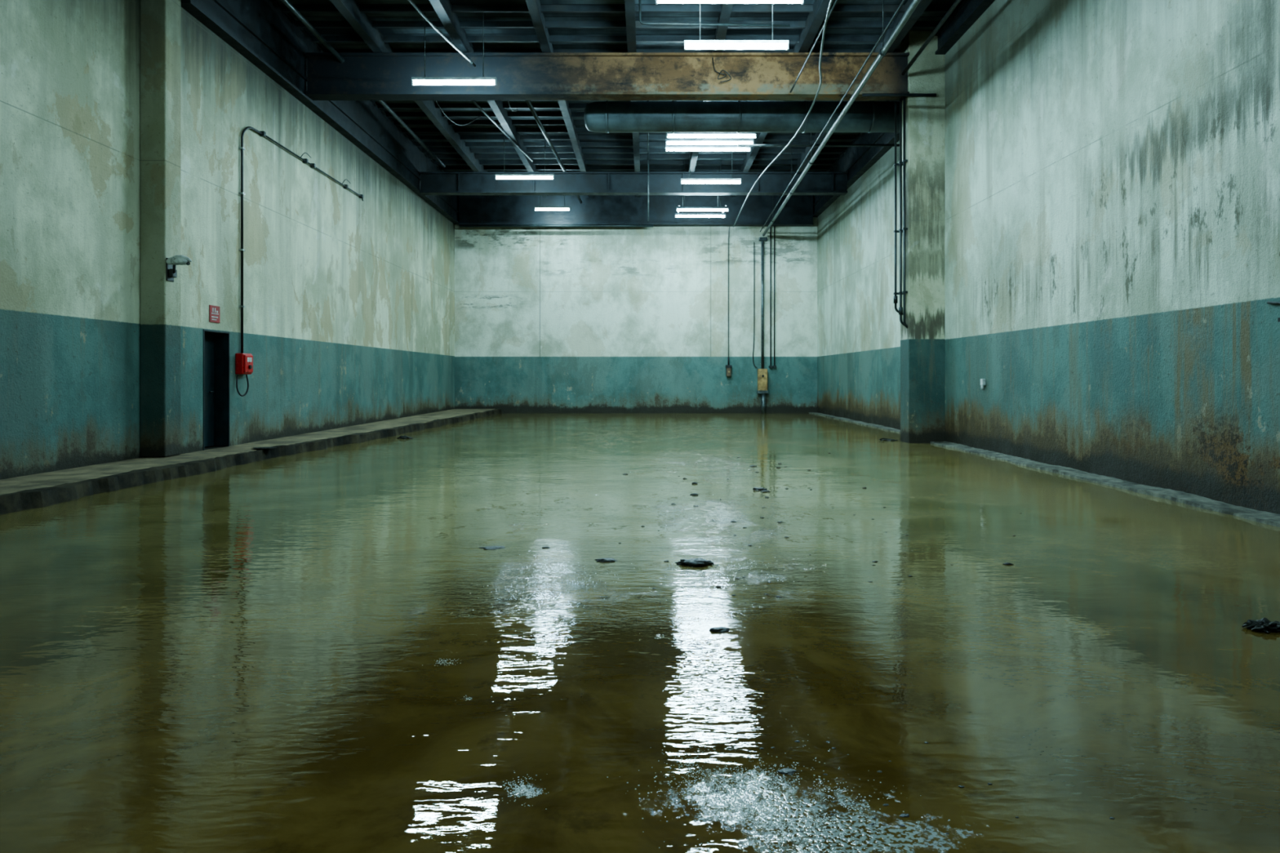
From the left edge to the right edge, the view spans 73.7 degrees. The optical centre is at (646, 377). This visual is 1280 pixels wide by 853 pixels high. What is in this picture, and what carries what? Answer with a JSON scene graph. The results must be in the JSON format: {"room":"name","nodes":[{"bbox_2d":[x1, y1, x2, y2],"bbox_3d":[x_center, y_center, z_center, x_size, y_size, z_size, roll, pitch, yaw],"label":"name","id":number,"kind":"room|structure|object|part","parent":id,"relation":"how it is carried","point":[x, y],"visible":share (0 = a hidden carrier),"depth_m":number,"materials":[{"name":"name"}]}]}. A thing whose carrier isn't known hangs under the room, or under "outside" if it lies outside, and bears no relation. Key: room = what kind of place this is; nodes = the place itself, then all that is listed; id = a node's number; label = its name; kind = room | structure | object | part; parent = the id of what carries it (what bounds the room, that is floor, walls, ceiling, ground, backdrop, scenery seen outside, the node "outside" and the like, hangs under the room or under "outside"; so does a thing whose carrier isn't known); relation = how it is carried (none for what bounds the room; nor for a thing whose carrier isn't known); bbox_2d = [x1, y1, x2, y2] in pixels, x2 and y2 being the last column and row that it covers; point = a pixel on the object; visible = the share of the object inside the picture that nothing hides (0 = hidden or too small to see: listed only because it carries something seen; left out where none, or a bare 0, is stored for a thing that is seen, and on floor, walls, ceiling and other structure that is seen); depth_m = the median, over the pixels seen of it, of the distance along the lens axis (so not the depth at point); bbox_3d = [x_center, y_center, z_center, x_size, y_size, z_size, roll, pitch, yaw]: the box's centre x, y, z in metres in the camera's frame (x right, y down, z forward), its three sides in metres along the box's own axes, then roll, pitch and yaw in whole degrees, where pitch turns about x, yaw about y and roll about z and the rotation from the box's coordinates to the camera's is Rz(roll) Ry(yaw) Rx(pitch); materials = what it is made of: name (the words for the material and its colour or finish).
{"room":"flooded warehouse","nodes":[
{"label":"flooded warehouse","id":0,"kind":"room"},
{"bbox_2d":[0,0,141,479],"bbox_3d":[-7.700,-2.775,4.425,0.400,8.650,16.850,0,0,0],"label":"wall","id":1,"kind":"structure","parent":0,"point":[70,69],"depth_m":11.10,"materials":[{"name":"paint"}]},
{"bbox_2d":[181,7,454,453],"bbox_3d":[-7.550,-2.775,22.425,0.700,8.650,19.150,0,0,0],"label":"wall","id":2,"kind":"structure","parent":0,"point":[348,300],"depth_m":17.44,"materials":[{"name":"paint"}]},
{"bbox_2d":[208,304,219,323],"bbox_3d":[-7.191,-1.050,14.205,0.018,0.280,0.330,0,0,0],"label":"safety sign","id":3,"kind":"object","parent":2,"relation":"attached to","point":[214,311],"visible":1,"depth_m":14.18,"materials":[{"name":"red plastic"}]},
{"bbox_2d":[203,328,229,450],"bbox_3d":[-7.345,0.205,14.285,0.310,1.970,0.870,0,0,0],"label":"door","id":4,"kind":"structure","parent":2,"relation":"in","point":[215,343],"depth_m":14.69,"materials":[{"name":"metal"}]},
{"bbox_2d":[235,353,253,396],"bbox_3d":[-7.100,-0.041,15.082,0.200,0.759,0.396,0,0,0],"label":"box","id":5,"kind":"object","parent":2,"relation":"attached to","point":[243,362],"visible":1,"depth_m":14.95,"materials":[{"name":"red plastic"}]},
{"bbox_2d":[238,126,363,353],"bbox_3d":[-7.136,-2.550,18.285,0.128,4.260,6.450,0,0,0],"label":"conduit","id":6,"kind":"object","parent":2,"relation":"attached to","point":[262,133],"visible":1,"depth_m":15.09,"materials":[{"name":"black metal"}]},
{"bbox_2d":[181,0,458,224],"bbox_3d":[-7.090,-6.415,22.530,0.220,1.370,18.940,0,0,0],"label":"beam","id":7,"kind":"structure","parent":2,"relation":"attached to","point":[270,38],"depth_m":17.39,"materials":[{"name":"metal"}]},
{"bbox_2d":[275,0,955,171],"bbox_3d":[-0.550,-7.150,14.000,14.700,0.100,36.000,0,0,0],"label":"ceiling","id":8,"kind":"structure","parent":0,"point":[308,15],"depth_m":17.57,"materials":[{"name":"metal"}]},
{"bbox_2d":[329,0,500,196],"bbox_3d":[-5.500,-6.875,13.750,0.180,0.450,35.500,0,0,0],"label":"joist","id":9,"kind":"object","parent":8,"relation":"attached to","point":[361,22],"visible":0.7,"depth_m":18.00,"materials":[{"name":"metal"}]},
{"bbox_2d":[408,0,475,66],"bbox_3d":[-3.758,-6.114,13.207,0.165,0.317,6.453,0,0,7],"label":"conduit","id":10,"kind":"object","parent":8,"relation":"attached to","point":[411,2],"visible":1,"depth_m":14.75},
{"bbox_2d":[411,12,496,85],"bbox_3d":[-3.700,-6.357,16.400,1.620,1.485,0.090,0,0,0],"label":"fluorescent light","id":11,"kind":"object","parent":8,"relation":"hanging from","point":[413,78],"visible":1,"depth_m":16.37,"materials":[{"name":"white plastic"}]},
{"bbox_3d":[-4.262,-6.430,16.400,0.016,1.340,0.018,0,0,0],"label":"hanging rod","id":12,"kind":"part","parent":11,"relation":"part of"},
{"bbox_3d":[-3.138,-6.430,16.400,0.016,1.340,0.018,0,0,0],"label":"hanging rod","id":13,"kind":"part","parent":11,"relation":"part of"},
{"bbox_2d":[435,100,481,125],"bbox_3d":[-4.738,-6.687,21.005,0.100,0.825,4.057,0,0,9],"label":"loose wire","id":14,"kind":"object","parent":8,"relation":"hanging from","point":[435,100],"visible":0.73,"depth_m":21.11,"materials":[{"name":"black rubber"}]},
{"bbox_2d":[377,102,587,108],"bbox_3d":[-0.410,-7.040,22.140,13.120,0.120,0.060,0,0,0],"label":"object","id":15,"kind":"object","parent":8,"relation":"attached to","point":[393,105],"visible":0.36,"depth_m":22.11,"materials":[{"name":"metal"}]},
{"bbox_2d":[386,111,584,116],"bbox_3d":[-0.410,-7.040,22.870,13.120,0.120,0.060,0,0,0],"label":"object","id":16,"kind":"object","parent":8,"relation":"attached to","point":[388,113],"visible":0.36,"depth_m":22.84,"materials":[{"name":"metal"}]},
{"bbox_2d":[429,0,547,196],"bbox_3d":[-3.750,-6.875,13.750,0.180,0.450,35.500,0,0,0],"label":"joist","id":17,"kind":"object","parent":8,"relation":"attached to","point":[450,20],"visible":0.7,"depth_m":17.70,"materials":[{"name":"metal"}]},
{"bbox_2d":[471,100,533,161],"bbox_3d":[-3.975,-6.620,22.050,0.060,0.057,8.156,0,0,7],"label":"conduit","id":18,"kind":"object","parent":17,"relation":"attached to","point":[473,101],"visible":0.66,"depth_m":22.71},
{"bbox_2d":[394,120,585,124],"bbox_3d":[-0.410,-7.040,23.600,13.120,0.120,0.060,0,0,0],"label":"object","id":19,"kind":"object","parent":8,"relation":"attached to","point":[406,122],"visible":0.36,"depth_m":23.57,"materials":[{"name":"metal"}]},
{"bbox_2d":[495,126,554,179],"bbox_3d":[-3.460,-6.357,24.200,1.660,1.485,0.090,0,0,0],"label":"fluorescent light","id":20,"kind":"object","parent":8,"relation":"hanging from","point":[504,174],"visible":0.99,"depth_m":24.17,"materials":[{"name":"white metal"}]},
{"bbox_3d":[-4.036,-6.430,24.200,0.016,1.340,0.018,0,0,0],"label":"hanging rod","id":21,"kind":"part","parent":20,"relation":"part of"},
{"bbox_3d":[-2.884,-6.430,24.200,0.016,1.340,0.018,0,0,0],"label":"hanging rod","id":22,"kind":"part","parent":20,"relation":"part of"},
{"bbox_2d":[534,195,569,210],"bbox_3d":[-3.350,-6.508,30.300,1.260,1.185,0.090,0,0,0],"label":"fluorescent light","id":23,"kind":"object","parent":8,"relation":"hanging from","point":[540,206],"visible":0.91,"depth_m":30.27,"materials":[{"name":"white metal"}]},
{"bbox_2d":[525,0,593,196],"bbox_3d":[-2.050,-6.875,13.750,0.180,0.450,35.500,0,0,0],"label":"joist","id":24,"kind":"object","parent":8,"relation":"attached to","point":[537,17],"visible":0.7,"depth_m":17.95,"materials":[{"name":"metal"}]},
{"bbox_2d":[311,35,904,42],"bbox_3d":[-0.410,-7.040,17.760,13.120,0.120,0.060,0,0,0],"label":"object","id":25,"kind":"object","parent":8,"relation":"attached to","point":[330,38],"visible":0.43,"depth_m":17.73,"materials":[{"name":"metal"}]},
{"bbox_2d":[324,48,900,52],"bbox_3d":[-0.410,-7.040,18.490,13.120,0.120,0.060,0,0,0],"label":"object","id":26,"kind":"object","parent":8,"relation":"attached to","point":[325,50],"visible":0.29,"depth_m":18.46,"materials":[{"name":"metal"}]},
{"bbox_2d":[280,4,953,12],"bbox_3d":[-0.560,-7.040,16.300,12.820,0.120,0.060,0,0,0],"label":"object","id":27,"kind":"object","parent":8,"relation":"attached to","point":[301,8],"visible":0.79,"depth_m":16.27,"materials":[{"name":"metal"}]},
{"bbox_2d":[297,20,940,27],"bbox_3d":[-0.560,-7.040,17.030,12.820,0.120,0.060,0,0,0],"label":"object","id":28,"kind":"object","parent":8,"relation":"attached to","point":[316,24],"visible":0.79,"depth_m":17.00,"materials":[{"name":"metal"}]},
{"bbox_2d":[401,128,862,133],"bbox_3d":[-0.410,-7.040,24.330,13.120,0.120,0.060,0,0,0],"label":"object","id":29,"kind":"object","parent":8,"relation":"attached to","point":[403,130],"visible":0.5,"depth_m":24.30,"materials":[{"name":"metal"}]},
{"bbox_2d":[624,0,640,196],"bbox_3d":[-0.300,-6.875,13.750,0.180,0.450,35.500,0,0,0],"label":"joist","id":30,"kind":"object","parent":8,"relation":"attached to","point":[629,5],"visible":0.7,"depth_m":16.77,"materials":[{"name":"metal"}]},
{"bbox_2d":[408,135,856,139],"bbox_3d":[-0.410,-7.040,25.060,13.120,0.120,0.060,0,0,0],"label":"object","id":31,"kind":"object","parent":8,"relation":"attached to","point":[411,137],"visible":0.71,"depth_m":25.03,"materials":[{"name":"metal"}]},
{"bbox_2d":[415,142,850,146],"bbox_3d":[-0.410,-7.040,25.790,13.120,0.120,0.060,0,0,0],"label":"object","id":32,"kind":"object","parent":8,"relation":"attached to","point":[417,144],"visible":0.64,"depth_m":25.76,"materials":[{"name":"metal"}]},
{"bbox_2d":[427,154,839,159],"bbox_3d":[-0.410,-7.040,27.250,13.120,0.120,0.060,0,0,0],"label":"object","id":33,"kind":"object","parent":8,"relation":"attached to","point":[439,156],"visible":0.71,"depth_m":27.22,"materials":[{"name":"metal"}]},
{"bbox_2d":[422,148,844,152],"bbox_3d":[-0.410,-7.040,26.520,13.120,0.120,0.060,0,0,0],"label":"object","id":34,"kind":"object","parent":8,"relation":"attached to","point":[433,150],"visible":0.79,"depth_m":26.49,"materials":[{"name":"metal"}]},
{"bbox_2d":[433,160,834,164],"bbox_3d":[-0.410,-7.040,27.980,13.120,0.120,0.060,0,0,0],"label":"ceiling beam","id":35,"kind":"structure","parent":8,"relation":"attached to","point":[435,162],"depth_m":27.95,"materials":[{"name":"metal"}]},
{"bbox_2d":[439,165,829,169],"bbox_3d":[-0.410,-7.040,28.710,13.120,0.120,0.060,0,0,0],"label":"ceiling beam","id":36,"kind":"structure","parent":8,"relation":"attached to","point":[447,167],"depth_m":28.68,"materials":[{"name":"metal"}]},
{"bbox_2d":[647,146,648,221],"bbox_3d":[0.050,-5.925,26.000,0.034,2.350,0.036,0,0,0],"label":"conduit","id":37,"kind":"object","parent":8,"relation":"hanging from","point":[648,146],"visible":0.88,"depth_m":25.98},
{"bbox_2d":[675,160,728,217],"bbox_3d":[1.820,-6.258,28.400,1.710,1.685,1.500,0,0,0],"label":"fluorescent light","id":38,"kind":"object","parent":8,"relation":"hanging from","point":[678,208],"visible":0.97,"depth_m":27.86,"materials":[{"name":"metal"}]},
{"bbox_2d":[683,3,733,196],"bbox_3d":[1.450,-6.875,13.750,0.180,0.450,35.500,0,0,0],"label":"joist","id":39,"kind":"object","parent":8,"relation":"attached to","point":[726,8],"visible":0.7,"depth_m":16.53,"materials":[{"name":"metal"}]},
{"bbox_2d":[665,100,756,151],"bbox_3d":[1.550,-6.408,21.000,2.160,1.386,1.600,0,0,0],"label":"fluorescent light","id":40,"kind":"object","parent":8,"relation":"hanging from","point":[670,136],"visible":0.9,"depth_m":20.97,"materials":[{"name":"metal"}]},
{"bbox_2d":[680,134,741,183],"bbox_3d":[1.820,-6.287,24.150,1.710,1.625,0.090,0,0,0],"label":"fluorescent light","id":41,"kind":"object","parent":8,"relation":"hanging from","point":[690,180],"visible":0.98,"depth_m":24.13,"materials":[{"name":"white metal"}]},
{"bbox_3d":[1.226,-6.360,24.150,0.016,1.480,0.018,0,0,0],"label":"hanging rod","id":42,"kind":"part","parent":41,"relation":"part of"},
{"bbox_3d":[2.414,-6.360,24.150,0.016,1.480,0.018,0,0,0],"label":"hanging rod","id":43,"kind":"part","parent":41,"relation":"part of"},
{"bbox_2d":[639,0,790,26],"bbox_3d":[1.230,-6.734,15.500,2.741,0.731,0.044,0,0,0],"label":"conduit","id":44,"kind":"object","parent":8,"relation":"hanging from","point":[640,19],"visible":1,"depth_m":15.48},
{"bbox_2d":[655,0,804,4],"bbox_3d":[1.270,-6.408,12.400,2.260,1.386,1.720,0,0,0],"label":"fluorescent light","id":45,"kind":"object","parent":8,"relation":"hanging from","point":[657,2],"visible":1,"depth_m":13.04,"materials":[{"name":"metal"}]},
{"bbox_2d":[684,3,788,49],"bbox_3d":[1.470,-6.237,14.000,1.710,1.725,0.090,0,0,0],"label":"fluorescent light","id":46,"kind":"object","parent":8,"relation":"hanging from","point":[700,42],"visible":1,"depth_m":13.97,"materials":[{"name":"white plastic"}]},
{"bbox_3d":[0.876,-6.310,14.000,0.016,1.580,0.018,0,0,0],"label":"hanging rod","id":47,"kind":"part","parent":46,"relation":"part of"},
{"bbox_3d":[2.064,-6.310,14.000,0.016,1.580,0.018,0,0,0],"label":"hanging rod","id":48,"kind":"part","parent":46,"relation":"part of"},
{"bbox_2d":[584,100,899,133],"bbox_3d":[2.365,-6.339,19.450,7.570,1.522,0.704,0,0,0],"label":"air duct","id":49,"kind":"object","parent":8,"relation":"hanging from","point":[738,117],"visible":0.9,"depth_m":19.16,"materials":[{"name":"metal"}]},
{"bbox_2d":[730,0,833,196],"bbox_3d":[3.200,-6.875,13.750,0.180,0.450,35.500,0,0,0],"label":"joist","id":50,"kind":"object","parent":8,"relation":"attached to","point":[815,19],"visible":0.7,"depth_m":16.96,"materials":[{"name":"metal"}]},
{"bbox_2d":[789,0,837,93],"bbox_3d":[3.100,-6.150,13.850,0.036,0.834,6.716,0,0,-3],"label":"conduit","id":51,"kind":"object","parent":50,"relation":"attached to","point":[836,1],"visible":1,"depth_m":15.39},
{"bbox_2d":[760,0,920,235],"bbox_3d":[4.024,-6.171,16.350,0.259,1.859,30.707,0,0,1],"label":"pipe","id":52,"kind":"object","parent":8,"relation":"hanging from","point":[882,52],"visible":0.88,"depth_m":16.41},
{"bbox_3d":[4.215,-6.275,24.800,0.017,1.650,0.020,0,0,0],"label":"hanging rod","id":53,"kind":"part","parent":52,"relation":"part of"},
{"bbox_3d":[4.017,-6.342,14.500,0.017,1.516,0.020,0,0,0],"label":"hanging rod","id":54,"kind":"part","parent":52,"relation":"part of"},
{"bbox_2d":[777,0,932,196],"bbox_3d":[4.950,-6.875,13.750,0.180,0.450,35.500,0,0,0],"label":"joist","id":55,"kind":"object","parent":8,"relation":"attached to","point":[922,5],"visible":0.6,"depth_m":17.12,"materials":[{"name":"metal"}]},
{"bbox_2d":[454,217,817,413],"bbox_3d":[-0.550,-2.775,32.150,14.700,8.650,0.300,0,0,0],"label":"wall","id":56,"kind":"structure","parent":0,"point":[548,319],"depth_m":32.00,"materials":[{"name":"paint"}]},
{"bbox_2d":[457,195,813,226],"bbox_3d":[-0.400,-6.370,31.750,13.140,1.440,0.400,0,0,0],"label":"girder","id":57,"kind":"object","parent":56,"relation":"attached to","point":[797,211],"visible":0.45,"depth_m":31.65,"materials":[{"name":"metal"}]},
{"bbox_2d":[458,224,653,226],"bbox_3d":[-3.325,-5.580,31.450,7.150,0.095,0.100,0,0,0],"label":"conduit","id":58,"kind":"object","parent":57,"relation":"attached to","point":[460,225],"visible":1,"depth_m":31.41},
{"bbox_2d":[725,226,731,376],"bbox_3d":[3.065,-2.796,31.739,0.210,5.531,0.501,0,0,0],"label":"cable","id":59,"kind":"object","parent":56,"relation":"attached to","point":[728,366],"visible":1,"depth_m":31.89,"materials":[{"name":"black rubber"}]},
{"bbox_2d":[725,364,731,376],"bbox_3d":[3.065,-0.240,31.870,0.210,0.420,0.240,0,0,0],"label":"switch","id":60,"kind":"object","parent":59,"relation":"attached to","point":[728,367],"depth_m":31.78,"materials":[{"name":"grey plastic"}]},
{"bbox_2d":[752,242,757,368],"bbox_3d":[4.051,-2.694,31.932,0.178,4.713,0.050,0,0,15],"label":"cable","id":61,"kind":"object","parent":56,"relation":"attached to","point":[753,242],"visible":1,"depth_m":31.93,"materials":[{"name":"rubber"}]},
{"bbox_2d":[756,368,768,393],"bbox_3d":[4.325,0.150,31.837,0.390,0.920,0.315,0,0,0],"label":"control box","id":62,"kind":"object","parent":56,"relation":"attached to","point":[762,373],"visible":1,"depth_m":31.72,"materials":[{"name":"yellow metal"}]},
{"bbox_2d":[760,240,764,368],"bbox_3d":[4.330,-2.705,31.900,0.095,4.770,0.100,0,0,0],"label":"vertical conduit","id":63,"kind":"object","parent":62,"relation":"attached to","point":[762,242],"visible":1,"depth_m":31.87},
{"bbox_3d":[4.325,0.555,31.858,0.390,0.110,0.275,0,0,0],"label":"plate","id":64,"kind":"part","parent":62,"relation":"part of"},
{"bbox_3d":[4.325,0.070,31.730,0.270,0.600,0.020,0,0,0],"label":"door panel","id":65,"kind":"part","parent":62,"relation":"part of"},
{"bbox_2d":[758,237,767,240],"bbox_3d":[4.350,-5.160,31.895,0.300,0.120,0.190,0,0,0],"label":"junction box","id":66,"kind":"object","parent":56,"relation":"attached to","point":[759,238],"visible":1,"depth_m":31.80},
{"bbox_2d":[768,226,772,368],"bbox_3d":[4.640,-2.991,31.930,0.120,5.318,0.139,0,0,0],"label":"vertical conduit","id":67,"kind":"object","parent":56,"relation":"attached to","point":[770,366],"visible":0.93,"depth_m":31.92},
{"bbox_2d":[772,226,776,368],"bbox_3d":[4.780,-2.991,31.930,0.120,5.318,0.139,0,0,0],"label":"vertical conduit","id":68,"kind":"object","parent":56,"relation":"attached to","point":[774,366],"visible":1,"depth_m":31.91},
{"bbox_2d":[737,143,899,146],"bbox_3d":[4.250,-5.600,20.600,4.100,0.057,0.060,0,0,0],"label":"rail","id":69,"kind":"object","parent":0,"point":[739,144],"visible":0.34,"depth_m":20.58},
{"bbox_2d":[817,140,900,430],"bbox_3d":[6.600,-2.775,24.875,0.400,8.650,14.250,0,0,0],"label":"wall","id":70,"kind":"structure","parent":0,"point":[859,323],"depth_m":25.41,"materials":[{"name":"paint"}]},
{"bbox_2d":[813,100,899,217],"bbox_3d":[6.290,-6.550,25.025,0.220,1.100,13.950,0,0,0],"label":"beam","id":71,"kind":"structure","parent":70,"relation":"attached to","point":[856,161],"depth_m":25.21,"materials":[{"name":"metal"}]},
{"bbox_2d":[419,171,847,195],"bbox_3d":[-0.400,-5.990,26.400,13.140,0.640,0.400,0,0,0],"label":"girder","id":72,"kind":"object","parent":71,"relation":"attached to","point":[432,183],"visible":0.95,"depth_m":26.30,"materials":[{"name":"metal"}]},
{"bbox_2d":[524,100,582,203],"bbox_3d":[-2.650,-6.485,24.600,0.100,0.265,13.211,0,0,2],"label":"conduit","id":73,"kind":"object","parent":72,"relation":"attached to","point":[528,102],"visible":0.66,"depth_m":22.94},
{"bbox_2d":[733,0,832,227],"bbox_3d":[3.200,-5.585,20.744,0.548,0.468,21.507,0,0,1],"label":"conduit","id":74,"kind":"object","parent":72,"relation":"attached to","point":[831,1],"visible":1,"depth_m":17.01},
{"bbox_2d":[945,0,1279,514],"bbox_3d":[6.450,-2.775,6.875,0.700,8.650,21.750,0,0,0],"label":"wall","id":75,"kind":"structure","parent":0,"point":[1113,166],"depth_m":10.95,"materials":[{"name":"paint"}]},
{"bbox_2d":[935,0,995,54],"bbox_3d":[6.000,-6.850,6.725,0.200,0.500,21.450,0,0,0],"label":"beam","id":76,"kind":"structure","parent":75,"relation":"attached to","point":[966,12],"depth_m":16.27,"materials":[{"name":"metal"}]},
{"bbox_2d":[980,378,986,390],"bbox_3d":[6.068,0.130,15.400,0.064,0.200,0.120,0,0,0],"label":"wall outlet","id":77,"kind":"object","parent":75,"relation":"attached to","point":[983,381],"visible":1,"depth_m":15.35,"materials":[{"name":"white plastic"}]},
{"bbox_2d":[1266,301,1279,321],"bbox_3d":[6.075,-0.556,8.236,0.050,0.372,0.231,0,0,0],"label":"pipe stub","id":78,"kind":"object","parent":75,"relation":"attached to","point":[1268,302],"visible":1,"depth_m":8.24,"materials":[{"name":"black metal"}]},
{"bbox_3d":[-0.500,1.600,14.000,15.000,0.200,36.000,0,0,0],"label":"floor","id":79,"kind":"structure","parent":0,"visible":0},
{"bbox_2d":[0,408,502,515],"bbox_3d":[-6.545,1.334,14.002,1.874,0.332,36.008,0,0,1],"label":"curb","id":80,"kind":"object","parent":79,"relation":"on","point":[17,494],"visible":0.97,"depth_m":11.94,"materials":[{"name":"concrete"}]},
{"bbox_2d":[140,0,181,457],"bbox_3d":[-7.310,-2.958,12.840,0.380,8.285,0.440,0,0,0],"label":"concrete column","id":81,"kind":"structure","parent":80,"relation":"on","point":[160,20],"depth_m":12.62,"materials":[{"name":"concrete"}]},
{"bbox_2d":[165,254,191,281],"bbox_3d":[-6.954,-1.620,12.635,0.466,0.380,0.181,0,0,29],"label":"security camera","id":82,"kind":"object","parent":81,"relation":"attached to","point":[177,260],"visible":1,"depth_m":12.61,"materials":[{"name":"silver metal"}]},
{"bbox_3d":[-7.110,-1.600,12.730,0.020,0.340,0.180,0,0,0],"label":"mount plate","id":83,"kind":"part","parent":82,"relation":"part of","materials":[{"name":"metal"}]},
{"bbox_3d":[-7.041,-1.606,12.679,0.138,0.138,0.054,0,0,27],"label":"bracket arm","id":84,"kind":"part","parent":82,"relation":"part of","materials":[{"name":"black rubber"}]},
{"bbox_2d":[253,446,275,448],"bbox_3d":[-6.336,1.167,14.126,0.418,0.010,0.366,0,0,0],"label":"chunk","id":85,"kind":"object","parent":80,"relation":"on","point":[264,447],"visible":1,"depth_m":14.08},
{"bbox_2d":[0,413,1279,852],"bbox_3d":[-0.355,1.350,13.995,13.490,0.001,35.990,0,0,0],"label":"water","id":86,"kind":"object","parent":79,"relation":"on","point":[242,658],"visible":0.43,"depth_m":4.17,"materials":[{"name":"liquid"}]},
{"bbox_2d":[397,435,413,439],"bbox_3d":[-5.308,1.321,18.765,0.353,0.080,0.264,0,0,-17],"label":"chunk","id":87,"kind":"object","parent":86,"relation":"on","point":[404,437],"visible":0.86,"depth_m":18.73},
{"bbox_2d":[480,546,506,550],"bbox_3d":[-1.219,1.346,6.740,0.208,0.010,0.143,0,0,-17],"label":"chunk","id":88,"kind":"object","parent":86,"relation":"on","point":[489,548],"visible":1,"depth_m":6.73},
{"bbox_2d":[594,557,617,562],"bbox_3d":[-0.299,1.342,6.283,0.157,0.021,0.127,0,0,-19],"label":"chunk","id":89,"kind":"object","parent":86,"relation":"on","point":[602,560],"visible":1,"depth_m":6.25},
{"bbox_2d":[434,557,950,852],"bbox_3d":[-0.086,1.350,4.348,2.145,0.005,4.161,0,0,0],"label":"foam","id":90,"kind":"object","parent":86,"relation":"on","point":[688,768],"visible":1,"depth_m":2.71,"materials":[{"name":"white"}]},
{"bbox_2d":[675,557,714,567],"bbox_3d":[0.345,1.334,6.140,0.287,0.048,0.169,0,0,0],"label":"chunk","id":91,"kind":"object","parent":86,"relation":"on","point":[695,562],"visible":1,"depth_m":6.10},
{"bbox_2d":[708,626,729,632],"bbox_3d":[0.387,1.343,4.544,0.110,0.020,0.087,0,0,0],"label":"chunk","id":92,"kind":"object","parent":86,"relation":"on","point":[719,629],"visible":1,"depth_m":4.53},
{"bbox_2d":[751,487,767,490],"bbox_3d":[1.344,1.338,10.226,0.210,0.035,0.138,0,0,0],"label":"chunk","id":93,"kind":"object","parent":86,"relation":"on","point":[754,488],"visible":0.95,"depth_m":10.19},
{"bbox_2d":[775,768,796,775],"bbox_3d":[0.478,1.348,2.918,0.072,0.005,0.053,0,0,0],"label":"chunk","id":94,"kind":"object","parent":86,"relation":"on","point":[789,771],"visible":1,"depth_m":2.92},
{"bbox_2d":[879,438,897,440],"bbox_3d":[5.162,1.328,18.188,0.404,0.056,0.322,0,0,17],"label":"chunk","id":95,"kind":"object","parent":86,"relation":"on","point":[881,439],"visible":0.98,"depth_m":18.14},
{"bbox_2d":[898,813,909,817],"bbox_3d":[0.793,1.349,2.626,0.035,0.004,0.021,0,0,0],"label":"chunk","id":96,"kind":"object","parent":86,"relation":"on","point":[901,815],"visible":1,"depth_m":2.62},
{"bbox_2d":[1241,617,1279,632],"bbox_3d":[3.333,1.328,4.570,0.276,0.060,0.183,0,0,0],"label":"chunk","id":97,"kind":"object","parent":86,"relation":"on","point":[1264,625],"visible":1,"depth_m":4.54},
{"bbox_2d":[760,393,765,413],"bbox_3d":[4.360,1.055,31.860,0.162,0.870,0.170,0,0,0],"label":"vertical conduit","id":98,"kind":"object","parent":79,"relation":"on","point":[762,395],"visible":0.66,"depth_m":31.80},
{"bbox_2d":[808,412,900,433],"bbox_3d":[6.230,1.403,25.025,0.336,0.195,13.930,0,0,0],"label":"ledge","id":99,"kind":"object","parent":79,"relation":"on","point":[882,427],"visible":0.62,"depth_m":24.92,"materials":[{"name":"concrete"}]},
{"bbox_2d":[900,30,945,443],"bbox_3d":[5.880,-2.800,17.750,1.040,8.600,0.600,0,0,0],"label":"concrete column","id":100,"kind":"structure","parent":79,"relation":"on","point":[922,344],"depth_m":17.45,"materials":[{"name":"concrete"}]},
{"bbox_2d":[305,52,909,100],"bbox_3d":[-0.805,-6.205,17.620,12.330,0.850,0.400,0,0,0],"label":"girder","id":101,"kind":"object","parent":100,"relation":"attached to","point":[362,76],"visible":0.9,"depth_m":17.52,"materials":[{"name":"metal"}]},
{"bbox_2d":[280,0,445,168],"bbox_3d":[-6.250,-6.500,17.550,0.100,0.195,17.101,0,0,0],"label":"conduit","id":102,"kind":"object","parent":101,"relation":"attached to","point":[286,2],"visible":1,"depth_m":17.10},
{"bbox_2d":[711,57,731,82],"bbox_3d":[1.525,-6.277,17.392,0.398,0.551,0.116,0,0,12],"label":"loose wire","id":103,"kind":"object","parent":101,"relation":"hanging from","point":[712,57],"visible":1,"depth_m":17.38,"materials":[{"name":"black rubber"}]},
{"bbox_2d":[862,93,936,96],"bbox_3d":[5.150,-5.755,17.400,1.500,0.057,0.060,0,0,0],"label":"bracket","id":104,"kind":"object","parent":101,"relation":"attached to","point":[863,94],"visible":1,"depth_m":17.39,"materials":[{"name":"metal"}]},
{"bbox_2d":[901,0,960,75],"bbox_3d":[5.100,-6.200,13.150,0.070,0.167,8.303,0,0,1],"label":"conduit","id":105,"kind":"object","parent":101,"relation":"attached to","point":[955,4],"visible":1,"depth_m":15.37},
{"bbox_2d":[893,101,902,315],"bbox_3d":[5.274,-3.535,17.860,0.212,4.470,0.084,0,0,0],"label":"vertical conduit","id":106,"kind":"object","parent":100,"relation":"attached to","point":[895,164],"visible":0.85,"depth_m":17.84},
{"bbox_2d":[898,98,904,325],"bbox_3d":[5.306,-3.411,17.700,0.156,4.718,0.084,0,0,0],"label":"vertical conduit","id":107,"kind":"object","parent":100,"relation":"attached to","point":[900,308],"visible":0.95,"depth_m":17.68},
{"bbox_2d":[902,96,907,328],"bbox_3d":[5.326,-3.388,17.550,0.122,4.765,0.060,0,0,0],"label":"vertical conduit","id":108,"kind":"object","parent":100,"relation":"attached to","point":[904,161],"visible":1,"depth_m":17.53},
{"bbox_2d":[930,441,1279,527],"bbox_3d":[5.848,1.394,6.725,0.499,0.212,21.430,0,0,0],"label":"ledge","id":109,"kind":"object","parent":79,"relation":"on","point":[1192,500],"visible":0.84,"depth_m":10.10,"materials":[{"name":"concrete"}]}
]}

